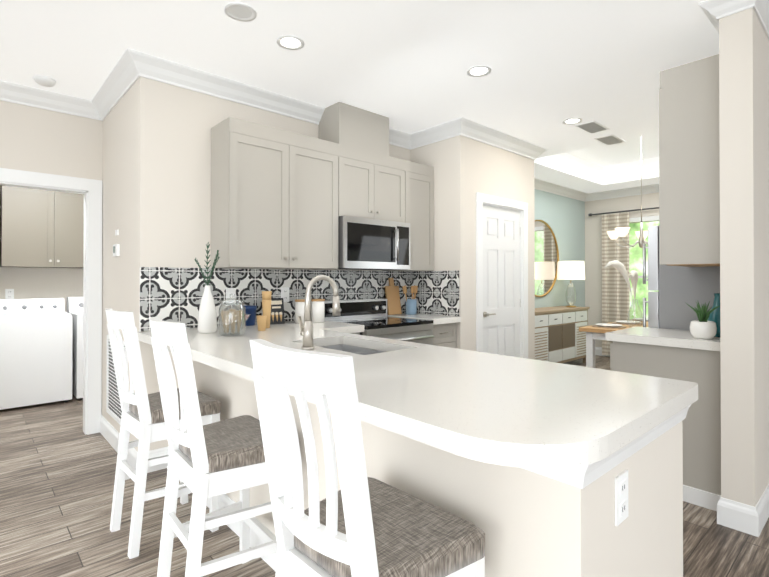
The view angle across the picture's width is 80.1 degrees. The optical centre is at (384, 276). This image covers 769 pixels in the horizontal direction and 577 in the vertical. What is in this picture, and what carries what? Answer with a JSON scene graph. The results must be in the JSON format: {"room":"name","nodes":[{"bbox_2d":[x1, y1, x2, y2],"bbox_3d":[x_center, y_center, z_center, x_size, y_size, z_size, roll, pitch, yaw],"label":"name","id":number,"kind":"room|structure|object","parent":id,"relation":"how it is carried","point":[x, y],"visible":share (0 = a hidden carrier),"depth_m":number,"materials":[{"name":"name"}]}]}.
{"room":"kitchen","nodes":[
{"label":"kitchen","id":0,"kind":"room"},
{"bbox_2d":[0,267,82,311],"bbox_3d":[-3.844,-0.056,5.474,4.400,2.750,0.120,0,0,-42],"label":"wall","id":1,"kind":"structure","parent":0,"point":[32,283],"depth_m":5.29,"materials":[{"name":"beige paint"}]},
{"bbox_2d":[0,185,11,266],"bbox_3d":[-4.441,-0.566,4.629,0.974,0.920,0.330,0,0,-42],"label":"upper cabinet","id":2,"kind":"object","parent":1,"relation":"attached to","point":[5,191],"depth_m":4.83,"materials":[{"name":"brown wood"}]},
{"bbox_2d":[5,289,13,298],"bbox_3d":[-4.170,0.197,5.089,0.075,0.120,0.008,0,0,-42],"label":"electrical outlet","id":3,"kind":"object","parent":1,"relation":"attached to","point":[9,293],"visible":0.98,"depth_m":5.08,"materials":[{"name":"white plastic"}]},
{"bbox_2d":[12,187,83,267],"bbox_3d":[-3.791,-0.562,5.219,1.050,0.920,0.330,0,0,-42],"label":"upper cabinet","id":4,"kind":"object","parent":1,"relation":"attached to","point":[41,228],"depth_m":5.06,"materials":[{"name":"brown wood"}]},
{"bbox_2d":[0,100,102,414],"bbox_3d":[-5.023,-0.080,1.567,7.000,2.750,0.120,0,0,-42],"label":"wall","id":5,"kind":"structure","parent":0,"point":[35,139],"depth_m":3.64,"materials":[{"name":"beige paint"}]},
{"bbox_2d":[0,168,101,434],"bbox_3d":[-2.835,0.247,3.532,1.105,2.120,0.128,0,0,-42],"label":"door frame","id":6,"kind":"structure","parent":5,"relation":"attached to","point":[90,190],"depth_m":3.81,"materials":[{"name":"white wood"}]},
{"bbox_2d":[0,80,102,120],"bbox_3d":[-4.950,-1.395,1.494,7.000,0.120,0.098,0,0,-42],"label":"crown molding","id":7,"kind":"structure","parent":5,"relation":"attached to","point":[9,92],"depth_m":3.57,"materials":[{"name":"white wood"}]},
{"bbox_2d":[102,77,409,450],"bbox_3d":[-1.101,-0.062,4.351,2.550,2.750,1.270,0,0,-42],"label":"wall","id":8,"kind":"structure","parent":0,"point":[156,203],"depth_m":3.23,"materials":[{"name":"beige paint"}]},
{"bbox_2d":[88,60,136,119],"bbox_3d":[-2.018,-1.383,3.399,0.098,0.120,1.020,0,0,-42],"label":"crown molding","id":9,"kind":"structure","parent":8,"relation":"attached to","point":[115,86],"depth_m":3.46,"materials":[{"name":"white wood"}]},
{"bbox_2d":[113,230,119,256],"bbox_3d":[-2.031,-0.253,3.461,0.024,0.200,0.120,0,0,-42],"label":"thermostat","id":10,"kind":"object","parent":8,"relation":"attached to","point":[116,250],"visible":1,"depth_m":3.43,"materials":[{"name":"white plastic"}]},
{"bbox_2d":[106,335,127,424],"bbox_3d":[-2.025,0.777,3.460,0.016,0.620,0.620,0,0,-42],"label":"air vent","id":11,"kind":"object","parent":8,"relation":"in","point":[113,409],"visible":0.46,"depth_m":3.57,"materials":[{"name":"white metal"}]},
{"bbox_2d":[100,415,137,468],"bbox_3d":[-2.006,1.237,3.430,0.016,0.140,1.166,0,0,-42],"label":"baseboard","id":12,"kind":"structure","parent":8,"relation":"attached to","point":[109,432],"depth_m":3.48,"materials":[{"name":"white wood"}]},
{"bbox_2d":[120,48,414,149],"bbox_3d":[-0.678,-1.381,3.819,2.648,0.120,0.098,0,0,-42],"label":"crown molding","id":13,"kind":"structure","parent":8,"relation":"attached to","point":[131,67],"depth_m":3.35,"materials":[{"name":"white wood"}]},
{"bbox_2d":[211,117,346,269],"bbox_3d":[-0.799,-0.573,3.547,0.975,1.020,0.328,0,0,-42],"label":"upper cabinet","id":14,"kind":"object","parent":8,"relation":"attached to","point":[282,199],"depth_m":3.33,"materials":[{"name":"beige wood"}]},
{"bbox_2d":[139,267,458,331],"bbox_3d":[-0.462,0.154,3.640,2.544,0.426,0.640,0,0,-42],"label":"tile backsplash","id":15,"kind":"structure","parent":8,"relation":"attached to","point":[169,294],"depth_m":3.67,"materials":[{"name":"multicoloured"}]},
{"bbox_2d":[226,288,235,302],"bbox_3d":[-1.151,0.147,3.430,0.075,0.120,0.010,0,0,-42],"label":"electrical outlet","id":16,"kind":"object","parent":15,"relation":"attached to","point":[231,291],"visible":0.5,"depth_m":3.43,"materials":[{"name":"white plastic"}]},
{"bbox_2d":[281,287,288,301],"bbox_3d":[-0.812,0.149,3.740,0.075,0.120,0.008,0,0,-42],"label":"outlet","id":17,"kind":"object","parent":15,"relation":"attached to","point":[285,293],"visible":0.98,"depth_m":3.74,"materials":[{"name":"white plastic"}]},
{"bbox_2d":[319,102,388,155],"bbox_3d":[-0.266,-1.259,4.055,0.560,0.355,0.298,0,0,-42],"label":"chase","id":18,"kind":"object","parent":8,"relation":"attached to","point":[348,125],"visible":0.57,"depth_m":3.90,"materials":[{"name":"beige paint"}]},
{"bbox_2d":[347,146,406,222],"bbox_3d":[-0.201,-0.784,4.091,0.760,0.590,0.328,0,0,-42],"label":"upper cabinet","id":19,"kind":"object","parent":8,"relation":"attached to","point":[376,182],"depth_m":3.99,"materials":[{"name":"beige wood"}]},
{"bbox_2d":[338,215,409,269],"bbox_3d":[-0.160,-0.275,4.043,0.754,0.422,0.447,0,0,-42],"label":"microwave","id":20,"kind":"object","parent":19,"relation":"attached to","point":[369,244],"visible":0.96,"depth_m":3.87,"materials":[{"name":"silver metal"}]},
{"bbox_2d":[382,161,433,270],"bbox_3d":[0.207,-0.567,4.460,0.462,1.020,0.328,0,0,-42],"label":"upper cabinet","id":21,"kind":"object","parent":8,"relation":"attached to","point":[420,177],"depth_m":4.38,"materials":[{"name":"beige wood"}]},
{"bbox_2d":[0,0,718,192],"bbox_3d":[0.870,-1.634,3.267,18.000,0.380,15.000,0,0,-42],"label":"ceiling","id":22,"kind":"structure","parent":0,"point":[406,65],"depth_m":2.99,"materials":[{"name":"white paint"}]},
{"bbox_2d":[33,75,55,86],"bbox_3d":[-2.488,-1.426,3.350,0.136,0.035,0.136,0,0,-42],"label":"smoke detector","id":23,"kind":"object","parent":22,"relation":"attached to","point":[45,81],"visible":1,"depth_m":3.32,"materials":[{"name":"white plastic"}]},
{"bbox_2d":[224,2,256,21],"bbox_3d":[-0.788,-1.446,2.503,0.170,0.006,0.170,0,0,-42],"label":"ceiling speaker","id":24,"kind":"object","parent":22,"relation":"in","point":[240,11],"visible":1,"depth_m":2.50,"materials":[{"name":"white plastic"}]},
{"bbox_2d":[276,35,303,49],"bbox_3d":[-0.581,-1.444,2.826,0.170,0.006,0.170,0,0,-42],"label":"recessed light","id":25,"kind":"object","parent":22,"relation":"in","point":[289,42],"visible":1,"depth_m":2.82,"materials":[{"name":"white"}]},
{"bbox_2d":[467,65,490,76],"bbox_3d":[0.662,-1.442,3.212,0.170,0.006,0.170,0,0,-42],"label":"recessed light","id":26,"kind":"object","parent":22,"relation":"in","point":[479,71],"visible":1,"depth_m":3.21,"materials":[{"name":"white"}]},
{"bbox_2d":[563,118,581,124],"bbox_3d":[1.738,-1.435,4.229,0.170,0.006,0.170,0,0,-42],"label":"recessed light","id":27,"kind":"object","parent":22,"relation":"in","point":[570,121],"visible":0.98,"depth_m":4.23,"materials":[{"name":"white"}]},
{"bbox_2d":[575,121,608,133],"bbox_3d":[2.001,-1.431,4.401,0.340,0.012,0.180,0,0,-42],"label":"ceiling vent","id":28,"kind":"object","parent":22,"relation":"in","point":[591,127],"visible":0.98,"depth_m":4.38,"materials":[{"name":"white metal"}]},
{"bbox_2d":[594,134,624,144],"bbox_3d":[2.367,-1.429,4.800,0.340,0.012,0.180,0,0,-42],"label":"ceiling vent","id":29,"kind":"object","parent":22,"relation":"in","point":[612,139],"visible":1,"depth_m":4.79,"materials":[{"name":"white metal"}]},
{"bbox_2d":[607,136,658,247],"bbox_3d":[2.969,-1.021,5.342,0.750,1.379,0.719,0,0,-42],"label":"chandelier","id":30,"kind":"object","parent":22,"relation":"hanging from","point":[622,232],"visible":0.5,"depth_m":5.31,"materials":[{"name":"white glass"}]},
{"bbox_2d":[0,355,768,576],"bbox_3d":[0.870,1.331,3.248,18.000,0.050,15.000,0,0,-42],"label":"floor","id":31,"kind":"structure","parent":0,"point":[57,472],"depth_m":2.42,"materials":[{"name":"brown wood"}]},
{"bbox_2d":[0,298,72,409],"bbox_3d":[-3.752,0.780,4.810,0.690,1.070,0.680,0,0,-42],"label":"washer","id":32,"kind":"object","parent":31,"relation":"on","point":[36,338],"visible":1,"depth_m":4.61,"materials":[{"name":"white painted metal"},{"name":"plastic"}]},
{"bbox_2d":[67,297,82,399],"bbox_3d":[-3.201,0.778,5.289,0.690,1.080,0.710,0,0,-42],"label":"dryer","id":33,"kind":"object","parent":31,"relation":"on","point":[75,307],"visible":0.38,"depth_m":4.87,"materials":[{"name":"white metal"}]},
{"bbox_2d":[105,308,220,558],"bbox_3d":[-1.158,0.733,2.354,0.471,1.137,0.460,0,0,-44],"label":"stool","id":34,"kind":"object","parent":31,"relation":"on","point":[142,419],"visible":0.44,"depth_m":2.19,"materials":[{"name":"white wood"}]},
{"bbox_2d":[149,317,277,576],"bbox_3d":[-0.663,0.730,1.808,0.472,1.137,0.460,0,0,-40],"label":"stool","id":35,"kind":"object","parent":31,"relation":"on","point":[205,462],"visible":0.75,"depth_m":1.68,"materials":[{"name":"white wood"}]},
{"bbox_2d":[250,339,484,576],"bbox_3d":[-0.062,0.726,1.147,0.471,1.137,0.460,0,0,-44],"label":"stool","id":36,"kind":"object","parent":31,"relation":"on","point":[360,523],"visible":1,"depth_m":1.04,"materials":[{"name":"white wood"}]},
{"bbox_2d":[325,298,433,344],"bbox_3d":[-0.062,0.760,3.929,0.752,1.100,0.720,0,0,-42],"label":"range","id":37,"kind":"object","parent":31,"relation":"on","point":[372,317],"visible":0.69,"depth_m":3.92,"materials":[{"name":"silver metal"}]},
{"bbox_2d":[431,322,456,347],"bbox_3d":[0.325,0.869,4.369,0.397,0.888,0.608,0,0,-42],"label":"base cabinet","id":38,"kind":"object","parent":31,"relation":"on","point":[445,335],"depth_m":4.18,"materials":[{"name":"beige wood"}]},
{"bbox_2d":[387,313,460,324],"bbox_3d":[0.342,0.398,4.350,0.395,0.050,0.653,0,0,-42],"label":"countertop","id":39,"kind":"structure","parent":38,"relation":"on","point":[437,319],"depth_m":4.19,"materials":[{"name":"white stone"}]},
{"bbox_2d":[385,278,401,314],"bbox_3d":[0.082,0.193,4.489,0.170,0.359,0.076,0,0,-42],"label":"cutting board","id":40,"kind":"object","parent":39,"relation":"on","point":[393,299],"visible":0.89,"depth_m":4.48,"materials":[{"name":"brown wood"}]},
{"bbox_2d":[402,285,417,314],"bbox_3d":[0.262,0.230,4.513,0.214,0.285,0.110,0,0,-42],"label":"utensil crock","id":41,"kind":"object","parent":39,"relation":"on","point":[411,306],"visible":1,"depth_m":4.47,"materials":[{"name":"blue ceramic"}]},
{"bbox_2d":[535,306,589,362],"bbox_3d":[2.376,0.897,6.613,1.690,0.860,0.440,0,0,-42],"label":"sideboard","id":42,"kind":"object","parent":31,"relation":"on","point":[560,337],"visible":0.67,"depth_m":6.45,"materials":[{"name":"beige wood"}]},
{"bbox_2d":[557,261,584,306],"bbox_3d":[2.859,0.118,7.016,0.400,0.700,0.400,0,0,-42],"label":"table lamp","id":43,"kind":"object","parent":42,"relation":"on","point":[570,270],"visible":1,"depth_m":6.87,"materials":[{"name":"white fabric"}]},
{"bbox_2d":[579,320,647,367],"bbox_3d":[3.088,0.938,5.197,1.700,0.760,1.000,0,0,-42],"label":"dining table","id":44,"kind":"object","parent":31,"relation":"on","point":[593,333],"visible":0.21,"depth_m":4.96,"materials":[{"name":"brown wood"}]},
{"bbox_2d":[592,323,625,327],"bbox_3d":[2.479,0.543,5.052,0.340,0.026,0.340,0,0,-42],"label":"place setting","id":45,"kind":"object","parent":44,"relation":"on","point":[603,325],"visible":1,"depth_m":5.02,"materials":[{"name":"white ceramic"}]},
{"bbox_2d":[604,260,642,327],"bbox_3d":[2.543,0.191,4.842,0.439,0.726,0.250,0,0,-42],"label":"vase","id":46,"kind":"object","parent":44,"relation":"on","point":[619,266],"visible":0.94,"depth_m":4.84,"materials":[{"name":"clear glass"}]},
{"bbox_2d":[612,320,642,324],"bbox_3d":[2.886,0.545,5.421,0.340,0.026,0.340,0,0,-42],"label":"place setting","id":47,"kind":"object","parent":44,"relation":"on","point":[623,322],"visible":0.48,"depth_m":5.36,"materials":[{"name":"white ceramic"}]},
{"bbox_2d":[610,341,720,510],"bbox_3d":[1.864,0.860,2.914,0.542,0.888,0.620,0,0,-42],"label":"base cabinet","id":48,"kind":"object","parent":31,"relation":"on","point":[701,422],"visible":0.46,"depth_m":2.62,"materials":[{"name":"beige"}]},
{"bbox_2d":[605,327,719,350],"bbox_3d":[1.853,0.389,2.916,0.560,0.050,0.635,0,0,-42],"label":"countertop","id":49,"kind":"structure","parent":48,"relation":"on","point":[665,337],"depth_m":2.80,"materials":[{"name":"white stone"}]},
{"bbox_2d":[686,300,719,338],"bbox_3d":[1.853,0.251,2.664,0.188,0.220,0.178,0,0,-42],"label":"plant pot","id":50,"kind":"object","parent":49,"relation":"on","point":[702,327],"visible":0.98,"depth_m":2.64,"materials":[{"name":"white ceramic"}]},
{"bbox_2d":[708,293,719,336],"bbox_3d":[2.020,0.232,2.762,0.120,0.260,0.120,0,0,-42],"label":"vase","id":51,"kind":"object","parent":49,"relation":"on","point":[714,316],"visible":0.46,"depth_m":2.74,"materials":[{"name":"teal glass"}]},
{"bbox_2d":[643,225,719,329],"bbox_3d":[2.351,0.471,3.379,0.760,1.670,0.591,0,0,-42],"label":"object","id":52,"kind":"object","parent":31,"relation":"on","point":[676,289],"visible":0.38,"depth_m":3.19,"materials":[{"name":"grey"}]},
{"bbox_2d":[169,352,682,576],"bbox_3d":[-0.241,0.856,2.337,0.755,0.888,2.859,0,0,-42],"label":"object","id":53,"kind":"structure","parent":0,"point":[530,523],"depth_m":1.26,"materials":[{"name":"beige paint"}]},
{"bbox_2d":[164,446,276,571],"bbox_3d":[-0.521,1.228,2.070,0.016,0.140,2.876,0,0,-42],"label":"baseboard","id":54,"kind":"structure","parent":53,"relation":"attached to","point":[224,500],"depth_m":2.28,"materials":[{"name":"white"}]},
{"bbox_2d":[519,461,600,488],"bbox_3d":[-0.521,0.444,2.064,0.031,0.070,2.890,0,0,-42],"label":"trim","id":55,"kind":"structure","parent":53,"relation":"attached to","point":[582,476],"depth_m":1.04,"materials":[{"name":"white"}]},
{"bbox_2d":[313,320,363,328],"bbox_3d":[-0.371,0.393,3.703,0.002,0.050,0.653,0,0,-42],"label":"countertop","id":56,"kind":"structure","parent":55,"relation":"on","point":[340,325],"depth_m":3.50,"materials":[{"name":"white stone"}]},
{"bbox_2d":[311,299,324,322],"bbox_3d":[-0.539,0.275,3.691,0.114,0.185,0.114,0,0,-42],"label":"canister","id":57,"kind":"object","parent":56,"relation":"on","point":[318,310],"visible":0.83,"depth_m":3.64,"materials":[{"name":"white ceramic"}]},
{"bbox_2d":[137,321,697,468],"bbox_3d":[-0.278,0.385,2.272,1.020,0.050,2.898,0,0,-42],"label":"countertop","id":58,"kind":"structure","parent":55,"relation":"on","point":[498,409],"depth_m":1.36,"materials":[{"name":"white stone"}]},
{"bbox_2d":[194,242,219,332],"bbox_3d":[-1.152,0.069,2.960,0.162,0.588,0.120,0,0,-42],"label":"vase","id":59,"kind":"object","parent":58,"relation":"on","point":[207,318],"visible":1,"depth_m":2.93,"materials":[{"name":"white ceramic"}]},
{"bbox_2d":[218,294,245,336],"bbox_3d":[-0.942,0.234,2.826,0.160,0.255,0.160,0,0,-42],"label":"jar","id":60,"kind":"object","parent":58,"relation":"on","point":[231,317],"visible":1,"depth_m":2.79,"materials":[{"name":"clear glass"}]},
{"bbox_2d":[239,305,256,325],"bbox_3d":[-1.025,0.293,3.438,0.126,0.145,0.126,0,0,-42],"label":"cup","id":61,"kind":"object","parent":58,"relation":"on","point":[251,310],"visible":0.58,"depth_m":3.40,"materials":[{"name":"blue ceramic"}]},
{"bbox_2d":[257,291,271,330],"bbox_3d":[-0.831,0.234,3.158,0.072,0.260,0.246,0,0,-4],"label":"wooden block","id":62,"kind":"object","parent":58,"relation":"on","point":[263,322],"visible":1,"depth_m":3.22,"materials":[{"name":"brown wood"}]},
{"bbox_2d":[270,298,284,323],"bbox_3d":[-0.834,0.266,3.527,0.120,0.200,0.043,0,0,-34],"label":"sign","id":63,"kind":"object","parent":58,"relation":"on","point":[277,311],"visible":0.92,"depth_m":3.53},
{"bbox_2d":[295,299,304,323],"bbox_3d":[-0.649,0.274,3.605,0.114,0.185,0.114,0,0,-42],"label":"canister","id":64,"kind":"object","parent":58,"relation":"on","point":[299,306],"visible":0.6,"depth_m":3.55,"materials":[{"name":"white ceramic"}]},
{"bbox_2d":[297,275,340,349],"bbox_3d":[-0.326,0.175,2.322,0.226,0.368,0.090,0,0,-42],"label":"faucet","id":65,"kind":"object","parent":58,"relation":"on","point":[306,332],"visible":1,"depth_m":2.25,"materials":[{"name":"silver metal"}]},
{"bbox_2d":[323,344,384,354],"bbox_3d":[-0.174,0.518,2.440,0.356,0.213,0.636,0,0,-42],"label":"undermount sink","id":66,"kind":"object","parent":58,"relation":"in","point":[354,349],"visible":0.06,"depth_m":2.70,"materials":[{"name":"silver metal"}]},
{"bbox_2d":[615,470,627,525],"bbox_3d":[0.610,0.568,1.174,0.075,0.120,0.008,0,0,-42],"label":"outlet","id":67,"kind":"object","parent":53,"relation":"attached to","point":[621,497],"visible":1,"depth_m":1.17,"materials":[{"name":"white plastic"}]},
{"bbox_2d":[601,405,690,475],"bbox_3d":[0.743,0.439,1.300,0.757,0.070,0.060,0,0,-42],"label":"trim","id":68,"kind":"structure","parent":53,"relation":"attached to","point":[616,458],"depth_m":1.24,"materials":[{"name":"white"}]},
{"bbox_2d":[410,135,534,359],"bbox_3d":[0.553,-0.056,5.414,1.330,2.750,1.920,0,0,-42],"label":"wall","id":69,"kind":"structure","parent":0,"point":[466,169],"depth_m":4.41,"materials":[{"name":"beige paint"}]},
{"bbox_2d":[412,120,455,147],"bbox_3d":[0.485,-1.377,4.435,0.098,0.120,0.510,0,0,-42],"label":"crown molding","id":70,"kind":"structure","parent":69,"relation":"attached to","point":[443,131],"depth_m":4.45,"materials":[{"name":"white wood"}]},
{"bbox_2d":[452,117,546,159],"bbox_3d":[1.231,-1.375,4.675,1.526,0.120,0.098,0,0,-42],"label":"crown molding","id":71,"kind":"structure","parent":69,"relation":"attached to","point":[461,126],"depth_m":4.54,"materials":[{"name":"white wood"}]},
{"bbox_2d":[483,205,519,356],"bbox_3d":[1.222,0.297,4.736,0.734,2.020,0.093,0,0,-42],"label":"pantry door","id":72,"kind":"structure","parent":69,"relation":"in","point":[501,281],"depth_m":4.75,"materials":[{"name":"white wood"}]},
{"bbox_2d":[476,192,527,358],"bbox_3d":[1.194,0.253,4.758,0.920,2.125,0.128,0,0,-42],"label":"door frame","id":73,"kind":"structure","parent":69,"relation":"attached to","point":[482,199],"depth_m":4.76,"materials":[{"name":"white wood"}]},
{"bbox_2d":[534,189,584,307],"bbox_3d":[2.297,-0.046,6.930,3.290,2.750,0.120,0,0,-42],"label":"wall","id":74,"kind":"structure","parent":0,"point":[563,217],"depth_m":7.42,"materials":[{"name":"teal paint"}]},
{"bbox_2d":[535,220,558,296],"bbox_3d":[2.328,-0.272,6.860,1.160,1.160,0.025,0,0,-42],"label":"round mirror","id":75,"kind":"object","parent":74,"relation":"attached to","point":[546,254],"visible":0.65,"depth_m":6.96,"materials":[{"name":"clear glass"}]},
{"bbox_2d":[534,178,587,201],"bbox_3d":[2.326,-1.362,6.817,3.170,0.120,0.098,0,0,-42],"label":"crown molding","id":76,"kind":"structure","parent":74,"relation":"attached to","point":[539,184],"depth_m":7.21,"materials":[{"name":"white wood"}]},
{"bbox_2d":[585,192,658,346],"bbox_3d":[6.603,-0.061,4.545,0.120,2.750,9.200,0,0,-42],"label":"wall","id":77,"kind":"structure","parent":0,"point":[593,262],"depth_m":7.75,"materials":[{"name":"beige paint"}]},
{"bbox_2d":[595,347,609,356],"bbox_3d":[4.452,1.258,6.805,0.016,0.140,2.910,0,0,-42],"label":"baseboard","id":78,"kind":"structure","parent":77,"relation":"attached to","point":[598,351],"depth_m":7.70,"materials":[{"name":"white wood"}]},
{"bbox_2d":[588,207,658,215],"bbox_3d":[4.386,-1.052,6.826,0.103,0.050,2.630,0,0,-42],"label":"curtain rod","id":79,"kind":"object","parent":77,"relation":"attached to","point":[590,214],"visible":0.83,"depth_m":7.36,"materials":[{"name":"black metal"}]},
{"bbox_2d":[602,212,629,355],"bbox_3d":[3.770,0.137,7.456,0.060,2.330,0.420,0,0,-42],"label":"curtain","id":80,"kind":"object","parent":79,"relation":"hanging from","point":[615,298],"visible":0.65,"depth_m":7.48,"materials":[{"name":"beige fabric"}]},
{"bbox_2d":[588,183,658,200],"bbox_3d":[4.452,-1.362,6.760,0.098,0.120,2.820,0,0,-42],"label":"crown molding","id":81,"kind":"structure","parent":77,"relation":"attached to","point":[653,188],"depth_m":7.39,"materials":[{"name":"white wood"}]},
{"bbox_2d":[629,215,658,277],"bbox_3d":[4.423,0.003,6.887,0.120,1.890,1.680,0,0,-42],"label":"window","id":82,"kind":"structure","parent":77,"relation":"in","point":[648,218],"depth_m":7.22,"materials":[{"name":"white"}]},
{"bbox_2d":[719,7,768,506],"bbox_3d":[3.651,-0.065,4.026,4.950,2.750,0.140,0,0,-42],"label":"wall","id":83,"kind":"structure","parent":0,"point":[744,170],"depth_m":2.37,"materials":[{"name":"beige paint"}]},
{"bbox_2d":[659,54,719,266],"bbox_3d":[1.966,-0.652,2.820,0.530,1.170,0.330,0,0,-42],"label":"upper cabinet","id":84,"kind":"object","parent":83,"relation":"attached to","point":[689,185],"visible":0.83,"depth_m":2.65,"materials":[{"name":"beige wood"}]},
{"bbox_2d":[699,0,768,39],"bbox_3d":[4.345,-1.392,4.665,6.974,0.086,0.287,0,0,-42],"label":"crown molding","id":85,"kind":"structure","parent":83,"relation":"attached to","point":[714,11],"depth_m":2.39,"materials":[{"name":"white wood"}]},
{"bbox_2d":[717,484,768,536],"bbox_3d":[4.367,1.244,4.667,6.916,0.140,0.172,0,0,-42],"label":"baseboard","id":86,"kind":"structure","parent":83,"relation":"attached to","point":[744,518],"depth_m":2.35,"materials":[{"name":"white wood"}]},
{"label":"outside","id":87,"kind":"structure","parent":0,"visible":0},
{"bbox_2d":[629,221,658,318],"bbox_3d":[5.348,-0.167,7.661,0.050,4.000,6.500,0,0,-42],"label":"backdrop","id":88,"kind":"structure","parent":87,"point":[636,259],"depth_m":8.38,"materials":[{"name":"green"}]}
]}

